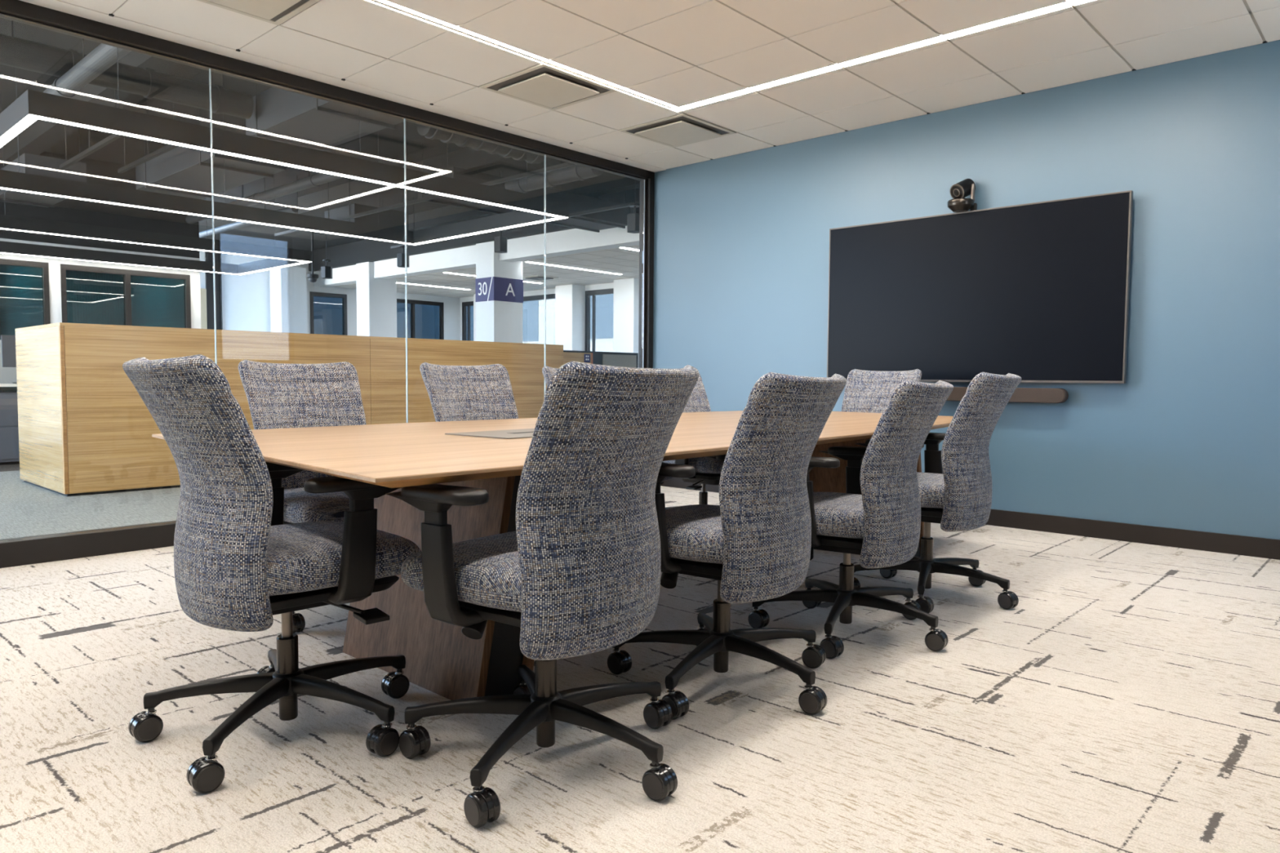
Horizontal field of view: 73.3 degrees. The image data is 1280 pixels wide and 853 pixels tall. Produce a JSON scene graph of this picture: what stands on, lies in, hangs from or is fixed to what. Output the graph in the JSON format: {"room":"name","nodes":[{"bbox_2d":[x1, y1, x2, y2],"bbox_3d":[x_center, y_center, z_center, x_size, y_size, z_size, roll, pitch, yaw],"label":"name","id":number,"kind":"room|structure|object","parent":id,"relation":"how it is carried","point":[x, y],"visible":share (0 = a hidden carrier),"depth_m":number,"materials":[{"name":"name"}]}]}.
{"room":"conference room","nodes":[
{"label":"conference room","id":0,"kind":"room"},
{"bbox_2d":[0,264,43,391],"bbox_3d":[-9.308,-1.226,13.047,3.150,2.720,0.080,3,4,43],"label":"window","id":1,"kind":"structure","parent":0,"point":[20,287],"depth_m":13.08,"materials":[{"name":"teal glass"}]},
{"bbox_2d":[0,270,124,391],"bbox_3d":[-10.437,-1.299,14.217,0.100,2.720,3.590,3,4,43],"label":"window","id":2,"kind":"structure","parent":0,"point":[92,298],"depth_m":15.06,"materials":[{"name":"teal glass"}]},
{"bbox_2d":[0,520,176,568],"bbox_3d":[-2.386,0.578,4.935,0.120,0.121,7.160,3,4,43],"label":"trim","id":3,"kind":"structure","parent":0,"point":[28,550],"depth_m":4.38,"materials":[{"name":"brown metal"}]},
{"bbox_2d":[0,238,200,328],"bbox_3d":[-9.995,-1.637,9.839,0.150,4.010,9.390,3,4,43],"label":"wall","id":4,"kind":"structure","parent":0,"point":[55,288],"depth_m":12.07,"materials":[{"name":"white paint"}]},
{"bbox_2d":[0,258,50,324],"bbox_3d":[-8.566,-1.041,11.361,0.100,2.350,1.320,3,4,43],"label":"window","id":5,"kind":"structure","parent":4,"relation":"in","point":[45,267],"depth_m":11.73,"materials":[{"name":"brown metal"}]},
{"bbox_2d":[0,151,199,257],"bbox_3d":[-10.041,-3.028,9.812,0.300,1.230,9.390,3,4,43],"label":"ceiling light","id":6,"kind":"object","parent":4,"relation":"attached to","point":[100,172],"depth_m":12.23,"materials":[{"name":"metal"}]},
{"bbox_2d":[60,263,191,328],"bbox_3d":[-7.453,-1.101,12.564,0.100,2.350,1.680,3,4,43],"label":"window","id":7,"kind":"structure","parent":4,"relation":"in","point":[126,273],"depth_m":12.48,"materials":[{"name":"brown metal"}]},
{"bbox_2d":[130,275,184,328],"bbox_3d":[-8.052,-1.293,14.404,3.150,2.720,0.080,3,4,43],"label":"window","id":8,"kind":"structure","parent":0,"point":[155,301],"depth_m":14.26,"materials":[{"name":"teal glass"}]},
{"bbox_2d":[0,17,565,250],"bbox_3d":[-7.249,-3.719,10.610,15.060,0.100,14.400,3,4,43],"label":"ceiling","id":9,"kind":"structure","parent":0,"point":[386,145],"depth_m":11.36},
{"bbox_2d":[0,128,86,207],"bbox_3d":[-7.300,-3.218,10.409,1.700,0.880,0.620,3,4,43],"label":"air duct","id":10,"kind":"object","parent":9,"relation":"hanging from","point":[29,163],"visible":0.48,"depth_m":9.97,"materials":[{"name":"grey metal"}]},
{"bbox_2d":[42,38,131,97],"bbox_3d":[-3.943,-2.987,6.239,3.300,0.828,0.157,3,4,43],"label":"pipe","id":11,"kind":"object","parent":9,"relation":"hanging from","point":[103,56],"visible":0.43,"depth_m":6.33,"materials":[{"name":"grey metal"}]},
{"bbox_2d":[0,50,178,165],"bbox_3d":[-5.271,-3.399,8.537,9.000,0.280,0.220,3,4,43],"label":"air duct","id":12,"kind":"structure","parent":9,"relation":"hanging from","point":[41,135],"depth_m":9.58,"materials":[{"name":"grey metal"}]},
{"bbox_2d":[58,89,123,169],"bbox_3d":[-5.644,-3.182,8.811,2.100,0.750,0.040,3,4,43],"label":"rail","id":13,"kind":"object","parent":9,"relation":"hanging from","point":[113,137],"visible":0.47,"depth_m":8.82,"materials":[{"name":"grey metal"}]},
{"bbox_2d":[0,20,253,119],"bbox_3d":[-5.156,-3.087,6.320,0.246,0.653,4.500,3,4,43],"label":"duct","id":14,"kind":"object","parent":9,"relation":"hanging from","point":[16,52],"visible":0.85,"depth_m":7.21,"materials":[{"name":"grey metal"}]},
{"bbox_2d":[117,75,179,173],"bbox_3d":[-5.271,-3.222,9.214,1.900,0.710,0.040,3,4,43],"label":"rail","id":15,"kind":"object","parent":9,"relation":"hanging from","point":[169,147],"visible":0.66,"depth_m":9.22,"materials":[{"name":"grey metal"}]},
{"bbox_2d":[0,93,312,275],"bbox_3d":[-7.724,-2.916,10.080,2.350,1.451,6.920,3,4,43],"label":"pendant light frame","id":16,"kind":"object","parent":9,"relation":"hanging from","point":[278,257],"visible":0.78,"depth_m":11.29,"materials":[{"name":"metal"}]},
{"bbox_2d":[0,252,241,275],"bbox_3d":[-8.568,-2.243,10.894,0.057,0.004,6.912,3,4,43],"label":"diffuser","id":17,"kind":"object","parent":16,"relation":"attached to","point":[33,254],"depth_m":12.22,"materials":[{"name":"white plastic"}]},
{"bbox_2d":[0,227,311,262],"bbox_3d":[-6.889,-2.145,9.347,0.057,0.004,6.912,3,4,43],"label":"diffuser","id":18,"kind":"object","parent":16,"relation":"attached to","point":[24,229],"depth_m":10.43,"materials":[{"name":"white plastic"}]},
{"bbox_2d":[239,262,309,274],"bbox_3d":[-5.404,-2.319,12.633,2.212,0.004,0.061,3,4,43],"label":"diffuser","id":19,"kind":"object","parent":16,"relation":"attached to","point":[285,264],"depth_m":12.65,"materials":[{"name":"white plastic"}]},
{"bbox_2d":[135,108,285,199],"bbox_3d":[-5.044,-3.230,10.013,2.410,0.780,0.780,3,4,43],"label":"ceiling panel","id":20,"kind":"object","parent":9,"relation":"hanging from","point":[181,171],"visible":0.56,"depth_m":9.82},
{"bbox_2d":[199,177,298,237],"bbox_3d":[-6.657,-3.491,13.822,4.800,0.706,0.112,3,4,43],"label":"pipe","id":21,"kind":"object","parent":9,"relation":"hanging from","point":[292,209],"visible":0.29,"depth_m":13.56,"materials":[{"name":"metal"}]},
{"bbox_2d":[185,170,343,223],"bbox_3d":[-4.897,-3.267,11.019,4.600,0.817,0.134,3,4,43],"label":"pipe","id":22,"kind":"object","parent":9,"relation":"hanging from","point":[316,180],"visible":0.62,"depth_m":10.51,"materials":[{"name":"grey metal"}]},
{"bbox_2d":[0,21,568,244],"bbox_3d":[-3.189,-2.752,7.707,2.700,1.451,4.420,3,4,43],"label":"pendant light frame","id":23,"kind":"object","parent":9,"relation":"hanging from","point":[32,105],"visible":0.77,"depth_m":7.33,"materials":[{"name":"metal"}]},
{"bbox_2d":[0,116,37,147],"bbox_3d":[-4.672,-1.950,6.150,2.562,0.004,0.057,3,4,43],"label":"diffuser","id":24,"kind":"object","parent":23,"relation":"attached to","point":[20,123],"depth_m":5.53,"materials":[{"name":"white plastic"}]},
{"bbox_2d":[0,186,417,244],"bbox_3d":[-4.162,-2.086,8.639,0.057,0.004,4.412,3,4,43],"label":"diffuser","id":25,"kind":"object","parent":23,"relation":"attached to","point":[27,189],"depth_m":8.45,"materials":[{"name":"white plastic"}]},
{"bbox_2d":[26,114,568,218],"bbox_3d":[-2.226,-1.973,6.855,0.057,0.004,4.412,3,4,43],"label":"diffuser","id":26,"kind":"object","parent":23,"relation":"attached to","point":[52,117],"depth_m":6.36,"materials":[{"name":"white plastic"}]},
{"bbox_2d":[413,217,563,244],"bbox_3d":[-1.718,-2.109,9.343,2.562,0.004,0.061,3,4,43],"label":"diffuser","id":27,"kind":"object","parent":23,"relation":"attached to","point":[540,220],"depth_m":9.27,"materials":[{"name":"white plastic"}]},
{"bbox_2d":[306,231,318,282],"bbox_3d":[-6.544,-3.457,17.195,0.220,1.150,0.220,3,4,43],"label":"dome camera","id":28,"kind":"object","parent":9,"relation":"hanging from","point":[313,277],"visible":0.96,"depth_m":17.17,"materials":[{"name":"black plastic"}]},
{"bbox_2d":[245,82,404,151],"bbox_3d":[-2.905,-3.097,7.904,1.680,0.780,0.740,3,4,43],"label":"ceiling panel","id":29,"kind":"object","parent":9,"relation":"hanging from","point":[280,115],"visible":0.41,"depth_m":7.82,"materials":[{"name":"grey"}]},
{"bbox_2d":[320,233,332,279],"bbox_3d":[-5.903,-3.382,16.197,0.209,1.180,0.182,2,4,25],"label":"cylinder","id":30,"kind":"object","parent":9,"relation":"hanging from","point":[326,271],"visible":1,"depth_m":16.15,"materials":[{"name":"black metal"}]},
{"bbox_2d":[324,177,408,230],"bbox_3d":[-4.190,-3.376,13.182,0.900,0.830,0.920,3,4,43],"label":"air duct","id":31,"kind":"object","parent":9,"relation":"hanging from","point":[393,219],"visible":0.36,"depth_m":12.88,"materials":[{"name":"grey metal"}]},
{"bbox_2d":[396,195,408,267],"bbox_3d":[-3.971,-3.269,14.415,0.209,1.180,0.182,2,4,25],"label":"cylinder","id":32,"kind":"object","parent":9,"relation":"hanging from","point":[400,256],"visible":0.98,"depth_m":14.37,"materials":[{"name":"black metal"}]},
{"bbox_2d":[297,146,524,215],"bbox_3d":[-2.421,-3.552,11.619,9.000,0.280,0.220,3,4,43],"label":"ceiling light","id":33,"kind":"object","parent":9,"relation":"attached to","point":[360,191],"depth_m":12.87,"materials":[{"name":"grey metal"}]},
{"bbox_2d":[274,138,577,236],"bbox_3d":[-2.970,-3.244,10.969,7.500,0.830,0.040,3,4,43],"label":"rail","id":34,"kind":"object","parent":9,"relation":"hanging from","point":[566,164],"visible":0.57,"depth_m":10.66,"materials":[{"name":"grey metal"}]},
{"bbox_2d":[416,124,544,164],"bbox_3d":[-1.527,-3.112,8.482,0.291,0.796,1.400,3,4,43],"label":"duct","id":35,"kind":"object","parent":9,"relation":"hanging from","point":[431,133],"visible":0.41,"depth_m":8.36,"materials":[{"name":"grey metal"}]},
{"bbox_2d":[493,170,506,253],"bbox_3d":[-2.046,-3.156,12.641,0.209,1.180,0.182,2,4,25],"label":"cylinder","id":36,"kind":"object","parent":9,"relation":"hanging from","point":[500,242],"visible":0.9,"depth_m":12.60,"materials":[{"name":"black metal"}]},
{"bbox_2d":[391,200,639,248],"bbox_3d":[-1.762,-3.349,12.642,7.000,0.790,0.040,3,4,43],"label":"rail","id":37,"kind":"object","parent":9,"relation":"hanging from","point":[624,205],"visible":0.34,"depth_m":11.56,"materials":[{"name":"black metal"}]},
{"bbox_2d":[417,143,630,232],"bbox_3d":[-1.531,-3.350,12.154,0.800,0.730,3.220,3,4,43],"label":"ceiling panels","id":38,"kind":"object","parent":9,"relation":"hanging from","point":[615,218],"visible":0.43,"depth_m":12.15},
{"bbox_2d":[408,171,639,231],"bbox_3d":[-0.996,-3.628,13.159,9.000,0.280,0.220,3,4,43],"label":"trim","id":39,"kind":"structure","parent":9,"relation":"attached to","point":[606,183],"depth_m":13.26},
{"bbox_2d":[504,160,603,193],"bbox_3d":[-1.020,-3.189,9.986,1.500,0.802,0.224,3,4,43],"label":"duct","id":40,"kind":"object","parent":9,"relation":"hanging from","point":[554,178],"visible":0.59,"depth_m":9.88,"materials":[{"name":"grey metal"}]},
{"bbox_2d":[626,179,639,233],"bbox_3d":[-0.063,-3.040,10.812,0.209,1.180,0.182,2,4,25],"label":"cylinder","id":41,"kind":"object","parent":9,"relation":"hanging from","point":[633,219],"visible":0.73,"depth_m":10.76,"materials":[{"name":"black metal"}]},
{"bbox_2d":[269,266,307,333],"bbox_3d":[-8.235,-1.990,20.208,0.560,3.460,0.620,3,4,43],"label":"column","id":42,"kind":"structure","parent":0,"point":[288,285],"depth_m":19.95,"materials":[{"name":"white paint"}]},
{"bbox_2d":[199,250,460,340],"bbox_3d":[-8.303,-2.239,20.791,0.150,4.010,9.400,3,4,43],"label":"wall","id":43,"kind":"structure","parent":0,"point":[246,298],"depth_m":20.04,"materials":[{"name":"white paint"}]},
{"bbox_2d":[200,288,207,328],"bbox_3d":[-9.736,-1.635,19.134,0.039,2.850,0.220,3,4,43],"label":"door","id":44,"kind":"structure","parent":43,"relation":"in","point":[202,291],"depth_m":19.10,"materials":[{"name":"white paint"}]},
{"bbox_2d":[204,251,222,329],"bbox_3d":[-9.538,-2.193,19.298,0.059,3.949,0.329,3,4,43],"label":"trim","id":45,"kind":"structure","parent":43,"relation":"attached to","point":[209,276],"depth_m":19.23,"materials":[{"name":"black metal"}]},
{"bbox_2d":[310,291,347,335],"bbox_3d":[-7.729,-2.011,21.361,0.100,2.580,0.960,3,4,43],"label":"window","id":46,"kind":"structure","parent":43,"relation":"in","point":[328,311],"depth_m":21.31,"materials":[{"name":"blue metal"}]},
{"bbox_2d":[396,298,444,339],"bbox_3d":[-6.066,-2.100,23.159,0.100,2.580,1.800,3,4,43],"label":"window","id":47,"kind":"structure","parent":43,"relation":"in","point":[425,319],"depth_m":23.25,"materials":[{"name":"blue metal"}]},
{"bbox_2d":[308,187,639,271],"bbox_3d":[-2.376,-3.696,15.986,14.940,0.480,0.500,3,4,43],"label":"trim","id":48,"kind":"structure","parent":43,"relation":"attached to","point":[368,250],"depth_m":17.75,"materials":[{"name":"black metal"}]},
{"bbox_2d":[313,226,639,287],"bbox_3d":[-2.365,-3.277,16.024,14.940,0.360,0.300,3,4,43],"label":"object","id":49,"kind":"structure","parent":43,"relation":"attached to","point":[573,241],"depth_m":15.87,"materials":[{"name":"white paint"}]},
{"bbox_2d":[355,262,396,337],"bbox_3d":[-5.964,-1.936,19.522,0.550,3.460,0.690,3,4,43],"label":"column","id":50,"kind":"structure","parent":0,"point":[376,298],"depth_m":19.25,"materials":[{"name":"white paint"}]},
{"bbox_2d":[404,118,408,422],"bbox_3d":[-1.557,-0.777,5.734,0.016,2.504,0.005,3,4,43],"label":"trim","id":51,"kind":"structure","parent":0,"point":[405,174],"depth_m":5.72,"materials":[{"name":"silver metal"}]},
{"bbox_2d":[473,293,475,341],"bbox_3d":[-4.084,-1.962,23.021,0.650,3.146,0.419,3,4,43],"label":"column","id":52,"kind":"structure","parent":0,"point":[474,302],"depth_m":23.00,"materials":[{"name":"white paint"}]},
{"bbox_2d":[335,244,639,297],"bbox_3d":[-0.954,-3.243,17.556,14.940,0.060,4.100,3,4,43],"label":"ceiling","id":53,"kind":"structure","parent":0,"point":[587,256],"depth_m":18.56,"materials":[{"name":"paint"}]},
{"bbox_2d":[396,282,469,289],"bbox_3d":[-5.034,-3.429,21.048,0.086,0.010,2.100,3,4,43],"label":"ceiling light strip","id":54,"kind":"object","parent":53,"relation":"attached to","point":[397,282],"visible":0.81,"depth_m":20.99,"materials":[{"name":"white paint"}]},
{"bbox_2d":[444,271,540,284],"bbox_3d":[-3.229,-3.316,19.248,0.086,0.010,2.700,3,4,43],"label":"ceiling light strip","id":55,"kind":"object","parent":53,"relation":"attached to","point":[446,272],"visible":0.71,"depth_m":18.71,"materials":[{"name":"white paint"}]},
{"bbox_2d":[522,275,558,279],"bbox_3d":[-2.232,-3.289,19.076,0.600,0.030,0.600,3,4,43],"label":"ceiling vent","id":56,"kind":"object","parent":53,"relation":"in","point":[536,277],"visible":0.82,"depth_m":18.95,"materials":[{"name":"metal"}]},
{"bbox_2d":[525,261,622,275],"bbox_3d":[-1.283,-3.202,17.453,0.086,0.010,2.600,3,4,43],"label":"ceiling light strip","id":57,"kind":"object","parent":53,"relation":"attached to","point":[528,261],"visible":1,"depth_m":17.36,"materials":[{"name":"white paint"}]},
{"bbox_2d":[619,247,639,251],"bbox_3d":[0.596,-3.084,15.585,0.086,0.010,2.700,3,4,43],"label":"ceiling light strip","id":58,"kind":"object","parent":53,"relation":"attached to","point":[620,247],"visible":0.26,"depth_m":14.76,"materials":[{"name":"white paint"}]},
{"bbox_2d":[475,240,522,342],"bbox_3d":[-2.694,-1.744,16.507,0.554,3.460,0.690,3,4,43],"label":"column","id":59,"kind":"structure","parent":0,"point":[496,321],"depth_m":16.25,"materials":[{"name":"white paint"}]},
{"bbox_2d":[475,276,523,302],"bbox_3d":[-2.687,-2.593,16.457,0.570,0.440,0.710,3,4,43],"label":"sign","id":60,"kind":"object","parent":59,"relation":"attached to","point":[491,288],"visible":1,"depth_m":16.23,"materials":[{"name":"blue plastic"}]},
{"bbox_2d":[459,282,613,351],"bbox_3d":[0.477,-1.838,19.198,14.940,3.510,0.150,3,4,43],"label":"wall","id":61,"kind":"structure","parent":0,"point":[605,286],"depth_m":21.78,"materials":[{"name":"white paint"}]},
{"bbox_2d":[462,301,473,341],"bbox_3d":[-4.552,-2.120,23.795,1.100,2.670,0.090,3,4,43],"label":"window","id":62,"kind":"structure","parent":61,"relation":"in","point":[467,307],"depth_m":23.93,"materials":[{"name":"clear glass"}]},
{"bbox_2d":[341,245,639,297],"bbox_3d":[-0.903,-3.215,17.613,14.940,0.003,3.950,3,4,43],"label":"trim","id":63,"kind":"structure","parent":61,"relation":"attached to","point":[630,246],"depth_m":18.66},
{"bbox_2d":[522,293,555,344],"bbox_3d":[-2.705,-2.012,22.092,2.630,2.670,0.090,3,4,43],"label":"window","id":64,"kind":"structure","parent":61,"relation":"in","point":[533,306],"depth_m":21.94,"materials":[{"name":"clear glass"}]},
{"bbox_2d":[585,288,613,351],"bbox_3d":[-0.795,-1.900,20.331,1.370,2.670,0.090,3,4,43],"label":"window","id":65,"kind":"structure","parent":61,"relation":"in","point":[599,304],"depth_m":20.44,"materials":[{"name":"clear glass"}]},
{"bbox_2d":[544,154,546,393],"bbox_3d":[-0.731,-0.821,6.626,0.016,2.504,0.005,3,4,43],"label":"trim","id":66,"kind":"structure","parent":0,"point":[545,154],"depth_m":6.60,"materials":[{"name":"silver metal"}]},
{"bbox_2d":[555,284,585,351],"bbox_3d":[-1.693,-1.821,20.817,0.600,3.146,0.419,3,4,43],"label":"column","id":67,"kind":"structure","parent":0,"point":[570,300],"depth_m":20.59,"materials":[{"name":"white paint"}]},
{"bbox_2d":[613,277,639,352],"bbox_3d":[-0.235,-1.736,19.473,0.630,3.146,0.419,3,4,43],"label":"column","id":68,"kind":"structure","parent":0,"point":[626,291],"depth_m":19.22,"materials":[{"name":"white paint"}]},
{"bbox_2d":[0,463,1279,852],"bbox_3d":[-3.707,0.354,10.398,20.900,0.060,18.600,3,4,43],"label":"floor","id":69,"kind":"structure","parent":0,"point":[1127,700],"depth_m":2.29,"materials":[{"name":"beige carpet"}]},
{"bbox_2d":[0,383,17,386],"bbox_3d":[-6.724,-0.030,8.911,0.750,0.830,1.350,3,4,43],"label":"desk","id":70,"kind":"object","parent":69,"relation":"on","point":[1,384],"visible":0.02,"depth_m":8.70,"materials":[{"name":"white laminate"}]},
{"bbox_2d":[0,339,17,383],"bbox_3d":[-6.896,-0.684,9.037,0.030,0.460,1.350,3,4,43],"label":"divider","id":71,"kind":"object","parent":70,"relation":"on","point":[7,375],"visible":0.02,"depth_m":9.18,"materials":[{"name":"white"}]},
{"bbox_2d":[0,334,17,383],"bbox_3d":[-6.435,-0.700,9.012,0.180,0.500,0.400,3,4,43],"label":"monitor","id":72,"kind":"object","parent":70,"relation":"on","point":[8,353],"visible":0.38,"depth_m":8.89,"materials":[{"name":"black plastic"}]},
{"bbox_2d":[0,391,19,465],"bbox_3d":[-6.685,0.014,8.945,0.565,0.740,0.950,3,4,43],"label":"file cabinet","id":73,"kind":"object","parent":69,"relation":"on","point":[9,428],"visible":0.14,"depth_m":8.79,"materials":[{"name":"grey metal"}]},
{"bbox_2d":[122,354,420,793],"bbox_3d":[-0.922,0.314,2.249,0.695,0.967,0.690,-3,4,-44],"label":"chair","id":74,"kind":"object","parent":69,"relation":"on","point":[237,566],"visible":0.98,"depth_m":2.03,"materials":[{"name":"fabric"}]},
{"bbox_2d":[15,322,563,496],"bbox_3d":[-3.139,-0.244,8.820,1.381,1.318,5.078,3,4,43],"label":"partition","id":75,"kind":"object","parent":69,"relation":"on","point":[85,428],"visible":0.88,"depth_m":7.02,"materials":[{"name":"brown wood"}]},
{"bbox_2d":[238,359,366,633],"bbox_3d":[-1.237,0.232,3.446,0.696,0.994,0.680,-2,4,-32],"label":"chair","id":76,"kind":"object","parent":69,"relation":"on","point":[279,395],"visible":0.25,"depth_m":3.51,"materials":[{"name":"grey fabric"}]},
{"bbox_2d":[419,362,518,422],"bbox_3d":[-0.686,0.201,4.035,0.682,0.999,0.701,2,4,25],"label":"chair","id":77,"kind":"object","parent":69,"relation":"on","point":[482,392],"visible":0.15,"depth_m":4.18,"materials":[{"name":"grey fabric"}]},
{"bbox_2d":[386,360,698,827],"bbox_3d":[-0.194,0.332,2.063,0.681,0.964,0.703,3,4,36],"label":"chair","id":78,"kind":"object","parent":69,"relation":"on","point":[579,572],"visible":1,"depth_m":1.88,"materials":[{"name":"grey fabric"}]},
{"bbox_2d":[151,410,953,700],"bbox_3d":[0.177,0.355,3.796,1.777,0.728,3.995,3,4,43],"label":"conference table","id":79,"kind":"object","parent":69,"relation":"on","point":[442,660],"visible":0.41,"depth_m":2.57,"materials":[{"name":"brown wood"}]},
{"bbox_2d":[444,428,534,439],"bbox_3d":[-0.394,0.022,3.119,0.330,0.005,0.520,3,4,39],"label":"grommet","id":80,"kind":"object","parent":79,"relation":"on","point":[525,433],"visible":0.52,"depth_m":3.01,"materials":[{"name":"grey metal"}]},
{"bbox_2d":[563,351,592,364],"bbox_3d":[-0.869,-0.341,11.317,0.050,1.264,0.650,3,4,43],"label":"wall","id":81,"kind":"structure","parent":69,"relation":"on","point":[586,357],"depth_m":11.32,"materials":[{"name":"brown wood"}]},
{"bbox_2d":[563,350,638,368],"bbox_3d":[-0.582,-0.374,11.711,0.050,1.290,1.620,3,4,43],"label":"screen","id":82,"kind":"object","parent":69,"relation":"on","point":[606,358],"visible":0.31,"depth_m":11.89,"materials":[{"name":"grey fabric"}]},
{"bbox_2d":[542,365,672,485],"bbox_3d":[-0.137,0.175,4.601,0.680,0.994,0.709,-2,4,-34],"label":"chair","id":83,"kind":"object","parent":69,"relation":"on","point":[548,372],"visible":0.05,"depth_m":4.55,"materials":[{"name":"grey fabric"}]},
{"bbox_2d":[662,373,724,509],"bbox_3d":[0.370,0.150,5.176,0.680,0.985,0.684,3,4,43],"label":"chair","id":84,"kind":"object","parent":69,"relation":"on","point":[708,469],"visible":0.19,"depth_m":5.05,"materials":[{"name":"grey fabric"}]},
{"bbox_2d":[607,372,846,719],"bbox_3d":[0.278,0.312,2.604,0.683,0.949,0.691,3,4,43],"label":"chair","id":85,"kind":"object","parent":69,"relation":"on","point":[756,544],"visible":0.96,"depth_m":2.41,"materials":[{"name":"grey fabric"}]},
{"bbox_2d":[747,379,953,658],"bbox_3d":[0.795,0.295,3.143,0.678,0.931,0.692,3,4,38],"label":"chair","id":86,"kind":"object","parent":69,"relation":"on","point":[877,519],"visible":0.9,"depth_m":2.95,"materials":[{"name":"grey fabric"}]},
{"bbox_2d":[841,368,921,413],"bbox_3d":[1.388,0.142,5.332,0.689,1.000,0.674,2,4,31],"label":"chair","id":87,"kind":"object","parent":69,"relation":"on","point":[865,391],"visible":0.13,"depth_m":5.51,"materials":[{"name":"grey fabric"}]},
{"bbox_2d":[853,372,1021,613],"bbox_3d":[1.271,0.255,3.686,0.685,0.955,0.683,3,4,36],"label":"chair","id":88,"kind":"object","parent":69,"relation":"on","point":[955,486],"visible":0.74,"depth_m":3.48,"materials":[{"name":"grey fabric"}]},
{"bbox_2d":[20,0,1279,172],"bbox_3d":[-0.264,-1.961,2.867,5.840,0.054,7.190,3,4,43],"label":"ceiling","id":89,"kind":"structure","parent":0,"point":[677,53],"depth_m":4.63,"materials":[{"name":"tile"}]},
{"bbox_2d":[197,0,319,25],"bbox_3d":[-1.812,-2.012,3.926,0.596,0.056,0.600,3,4,43],"label":"ceiling vent","id":90,"kind":"object","parent":89,"relation":"in","point":[277,12],"visible":1,"depth_m":4.11,"materials":[{"name":"metal"}]},
{"bbox_2d":[479,62,617,110],"bbox_3d":[-0.560,-2.079,5.279,0.596,0.056,0.602,3,4,43],"label":"ceiling vent","id":91,"kind":"object","parent":89,"relation":"in","point":[543,85],"visible":1,"depth_m":5.22,"materials":[{"name":"metal"}]},
{"bbox_2d":[619,113,736,147],"bbox_3d":[0.273,-2.124,6.180,0.596,0.056,0.596,3,4,43],"label":"ceiling vent","id":92,"kind":"object","parent":89,"relation":"in","point":[682,129],"visible":1,"depth_m":6.12,"materials":[{"name":"metal"}]},
{"bbox_2d":[368,0,1089,111],"bbox_3d":[-0.405,-1.972,3.105,2.610,0.029,4.750,3,4,43],"label":"recessed light","id":93,"kind":"object","parent":89,"relation":"in","point":[1067,3],"visible":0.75,"depth_m":4.65,"materials":[{"name":"plastic"}]},
{"bbox_2d":[368,0,684,111],"bbox_3d":[-1.338,-2.014,3.966,0.070,0.004,4.750,3,4,43],"label":"diffuser","id":94,"kind":"object","parent":93,"relation":"attached to","point":[677,108],"depth_m":4.68,"materials":[{"name":"white plastic"}]},
{"bbox_2d":[680,0,1089,109],"bbox_3d":[1.183,-2.045,4.822,2.470,0.004,0.070,3,4,43],"label":"diffuser","id":95,"kind":"object","parent":93,"relation":"attached to","point":[1067,3],"depth_m":4.63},
{"bbox_2d":[653,40,1279,539],"bbox_3d":[2.246,-1.139,5.568,5.940,3.663,0.120,3,4,43],"label":"wall","id":96,"kind":"structure","parent":0,"point":[1190,440],"depth_m":5.10,"materials":[{"name":"blue paint"}]},
{"bbox_2d":[208,67,217,364],"bbox_3d":[-2.389,-0.732,4.834,0.016,2.504,0.005,3,4,43],"label":"trim","id":97,"kind":"structure","parent":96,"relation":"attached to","point":[210,68],"depth_m":4.81,"materials":[{"name":"silver metal"}]},
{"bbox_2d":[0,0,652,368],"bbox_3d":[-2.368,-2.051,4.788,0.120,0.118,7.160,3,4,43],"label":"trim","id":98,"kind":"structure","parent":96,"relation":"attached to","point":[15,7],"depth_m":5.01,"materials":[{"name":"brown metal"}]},
{"bbox_2d":[642,179,644,368],"bbox_3d":[0.030,-0.861,7.428,0.005,2.506,0.007,3,4,43],"label":"trim","id":99,"kind":"structure","parent":96,"relation":"attached to","point":[644,180],"depth_m":7.40,"materials":[{"name":"silver metal"}]},
{"bbox_2d":[638,171,654,368],"bbox_3d":[0.052,-0.866,7.488,0.120,2.753,0.060,3,4,43],"label":"trim","id":100,"kind":"structure","parent":96,"relation":"attached to","point":[650,182],"depth_m":7.43,"materials":[{"name":"brown metal"}]},
{"bbox_2d":[108,13,1267,159],"bbox_3d":[-0.058,-1.946,3.055,5.378,0.008,6.626,3,4,43],"label":"trim","id":101,"kind":"structure","parent":96,"relation":"attached to","point":[111,14],"depth_m":5.14,"materials":[{"name":"black metal"}]},
{"bbox_2d":[661,477,1279,559],"bbox_3d":[2.203,0.581,5.600,5.700,0.105,0.016,3,4,43],"label":"baseboard","id":102,"kind":"structure","parent":96,"relation":"attached to","point":[1264,548],"depth_m":4.99,"materials":[{"name":"black rubber"}]},
{"bbox_2d":[826,190,1133,383],"bbox_3d":[2.094,-0.834,5.577,1.930,1.090,0.093,3,4,43],"label":"wall screen","id":103,"kind":"object","parent":96,"relation":"attached to","point":[1035,292],"visible":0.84,"depth_m":5.41,"materials":[{"name":"black glass"}]},
{"bbox_2d":[947,178,977,212],"bbox_3d":[2.057,-1.477,5.505,0.165,0.223,0.175,3,4,35],"label":"camera","id":104,"kind":"object","parent":103,"relation":"on","point":[965,188],"visible":0.98,"depth_m":5.46,"materials":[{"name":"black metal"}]},
{"bbox_2d":[946,386,1068,403],"bbox_3d":[2.087,-0.212,5.609,1.310,0.090,0.099,3,4,43],"label":"soundbar","id":105,"kind":"object","parent":96,"relation":"attached to","point":[1042,395],"visible":0.48,"depth_m":5.25,"materials":[{"name":"plastic"}]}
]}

